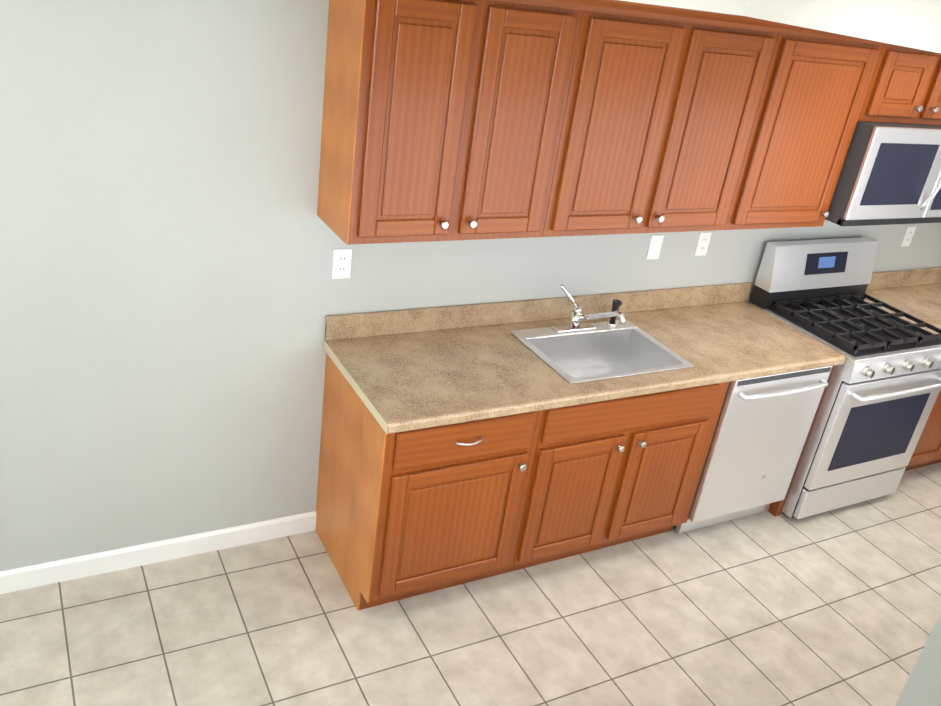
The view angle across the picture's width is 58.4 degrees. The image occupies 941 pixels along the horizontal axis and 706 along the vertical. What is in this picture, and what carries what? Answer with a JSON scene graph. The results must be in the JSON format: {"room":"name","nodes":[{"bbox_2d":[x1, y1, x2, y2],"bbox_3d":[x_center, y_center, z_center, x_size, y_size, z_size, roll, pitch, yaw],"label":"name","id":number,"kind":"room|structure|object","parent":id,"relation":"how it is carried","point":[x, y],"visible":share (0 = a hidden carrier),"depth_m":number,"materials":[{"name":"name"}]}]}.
{"room":"kitchen","nodes":[
{"label":"kitchen","id":0,"kind":"room"},
{"bbox_2d":[0,462,940,705],"bbox_3d":[0.379,1.538,2.479,7.320,0.100,3.690,-6,29,-28],"label":"floor","id":1,"kind":"structure","parent":0,"point":[841,606],"depth_m":3.25,"materials":[{"name":"tile"}]},
{"bbox_2d":[316,353,539,609],"bbox_3d":[-0.197,0.484,3.346,0.616,0.872,0.648,-6,29,-28],"label":"base cabinet","id":2,"kind":"object","parent":1,"relation":"on","point":[405,514],"visible":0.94,"depth_m":3.11,"materials":[{"name":"brown wood"}]},
{"bbox_2d":[496,382,728,574],"bbox_3d":[0.494,0.408,3.714,0.953,0.872,0.648,-6,29,-28],"label":"base cabinet","id":3,"kind":"object","parent":1,"relation":"on","point":[603,474],"visible":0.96,"depth_m":3.44,"materials":[{"name":"brown wood"}]},
{"bbox_2d":[323,267,940,433],"bbox_3d":[1.313,-0.127,3.895,3.928,0.140,0.646,-6,29,-28],"label":"countertop","id":4,"kind":"structure","parent":3,"relation":"on","point":[403,370],"depth_m":3.40,"materials":[{"name":"laminate"}]},
{"bbox_2d":[510,319,693,383],"bbox_3d":[0.532,0.057,3.532,0.620,0.173,0.465,-6,29,-28],"label":"sink","id":5,"kind":"object","parent":4,"relation":"in","point":[602,350],"visible":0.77,"depth_m":3.65,"materials":[{"name":"silver metal"}]},
{"bbox_2d":[552,284,624,332],"bbox_3d":[0.505,-0.148,3.518,0.200,0.197,0.293,-6,29,-28],"label":"faucet","id":6,"kind":"object","parent":5,"relation":"on","point":[576,319],"visible":0.98,"depth_m":3.58,"materials":[{"name":"silver metal"}]},
{"bbox_2d":[606,299,621,326],"bbox_3d":[0.635,-0.180,3.706,0.048,0.124,0.050,-6,29,-28],"label":"sprayer","id":7,"kind":"object","parent":5,"relation":"on","point":[616,304],"visible":0.9,"depth_m":3.69,"materials":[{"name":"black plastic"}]},
{"bbox_2d":[672,366,831,532],"bbox_3d":[1.200,0.348,4.048,0.596,0.854,0.633,-6,29,-28],"label":"dishwasher","id":8,"kind":"object","parent":1,"relation":"on","point":[763,426],"visible":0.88,"depth_m":3.81,"materials":[{"name":"grey plastic"}]},
{"bbox_2d":[768,366,833,515],"bbox_3d":[1.452,0.292,4.248,0.034,0.872,0.602,-6,29,-28],"label":"base cabinet","id":9,"kind":"object","parent":1,"relation":"on","point":[775,508],"visible":0.14,"depth_m":4.17,"materials":[{"name":"brown wood"}]},
{"bbox_2d":[749,237,940,518],"bbox_3d":[1.870,0.133,4.283,0.754,1.235,0.734,-6,29,-28],"label":"range","id":10,"kind":"object","parent":1,"relation":"on","point":[880,394],"visible":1,"depth_m":4.12,"materials":[{"name":"grey metal"}]},
{"bbox_2d":[905,389,940,470],"bbox_3d":[2.556,0.182,4.813,0.928,0.872,0.648,-6,29,-28],"label":"base cabinet","id":11,"kind":"object","parent":1,"relation":"on","point":[927,451],"visible":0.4,"depth_m":4.56,"materials":[{"name":"brown wood"}]},
{"bbox_2d":[0,0,940,570],"bbox_3d":[0.625,-0.598,3.714,9.320,2.700,0.120,-6,29,-28],"label":"wall","id":12,"kind":"structure","parent":0,"point":[172,294],"depth_m":2.90,"materials":[{"name":"paint"}]},
{"bbox_2d":[0,511,316,593],"bbox_3d":[-2.071,0.875,2.867,3.206,0.092,0.015,-6,29,-28],"label":"baseboard","id":13,"kind":"structure","parent":12,"relation":"attached to","point":[32,576],"depth_m":3.27,"materials":[{"name":"white wood"}]},
{"bbox_2d":[332,249,351,278],"bbox_3d":[-0.477,-0.331,3.127,0.072,0.116,0.008,-6,29,-28],"label":"electrical outlet","id":14,"kind":"object","parent":12,"relation":"attached to","point":[341,266],"visible":1,"depth_m":3.12,"materials":[{"name":"white plastic"}]},
{"bbox_2d":[317,0,592,244],"bbox_3d":[-0.079,-0.827,2.870,0.766,0.834,0.325,-6,29,-28],"label":"upper cabinet","id":15,"kind":"object","parent":12,"relation":"attached to","point":[448,120],"depth_m":2.74,"materials":[{"name":"brown wood"}]},
{"bbox_2d":[646,235,663,258],"bbox_3d":[0.840,-0.481,3.825,0.072,0.116,0.008,-6,29,-28],"label":"outlet","id":16,"kind":"object","parent":12,"relation":"attached to","point":[655,245],"visible":1,"depth_m":3.82,"materials":[{"name":"white plastic"}]},
{"bbox_2d":[553,0,792,236],"bbox_3d":[0.659,-0.908,3.263,0.914,0.834,0.325,-6,29,-28],"label":"upper cabinet","id":17,"kind":"object","parent":12,"relation":"attached to","point":[673,102],"depth_m":3.13,"materials":[{"name":"brown wood"}]},
{"bbox_2d":[694,232,711,255],"bbox_3d":[1.095,-0.512,3.960,0.072,0.116,0.008,-6,29,-28],"label":"electrical outlet","id":18,"kind":"object","parent":12,"relation":"attached to","point":[703,243],"visible":1,"depth_m":3.96,"materials":[{"name":"white plastic"}]},
{"bbox_2d":[733,25,892,229],"bbox_3d":[1.327,-0.982,3.619,0.609,0.834,0.325,-6,29,-28],"label":"upper cabinet","id":19,"kind":"object","parent":12,"relation":"attached to","point":[828,82],"depth_m":3.50,"materials":[{"name":"brown wood"}]},
{"bbox_2d":[865,45,940,124],"bbox_3d":[1.962,-1.260,3.837,0.760,0.359,0.325,-6,29,-28],"label":"upper cabinet","id":20,"kind":"object","parent":12,"relation":"attached to","point":[910,90],"depth_m":3.66,"materials":[{"name":"brown wood"}]},
{"bbox_2d":[825,121,940,225],"bbox_3d":[1.944,-0.870,3.962,0.754,0.442,0.464,-6,29,-28],"label":"microwave","id":21,"kind":"object","parent":20,"relation":"attached to","point":[890,173],"visible":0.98,"depth_m":3.75,"materials":[{"name":"grey plastic"}]},
{"bbox_2d":[901,226,915,246],"bbox_3d":[2.437,-0.648,4.682,0.072,0.116,0.008,-6,29,-28],"label":"electrical outlet","id":22,"kind":"object","parent":12,"relation":"attached to","point":[908,236],"visible":1,"depth_m":4.68,"materials":[{"name":"white plastic"}]},
{"bbox_2d":[744,0,940,52],"bbox_3d":[3.644,-1.029,2.946,4.650,0.450,3.690,-6,29,-28],"label":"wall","id":23,"kind":"structure","parent":0,"point":[915,24],"depth_m":2.56,"materials":[{"name":"paint"}]},
{"bbox_2d":[895,614,940,705],"bbox_3d":[3.173,0.459,2.328,2.445,2.700,1.850,-6,29,-28],"label":"wall","id":24,"kind":"structure","parent":0,"point":[922,686],"depth_m":2.88,"materials":[{"name":"paint"}]},
{"bbox_3d":[-0.428,-0.726,0.694,4.670,0.120,3.690,-6,29,-28],"label":"ceiling","id":25,"kind":"structure","parent":0,"visible":0},
{"bbox_2d":[620,0,747,15],"bbox_3d":[0.186,-1.349,2.679,1.614,0.330,0.405,-6,29,-28],"label":"ceiling soffit","id":26,"kind":"structure","parent":25,"relation":"attached to","point":[735,7],"depth_m":2.88,"materials":[{"name":"paint"}]}
]}

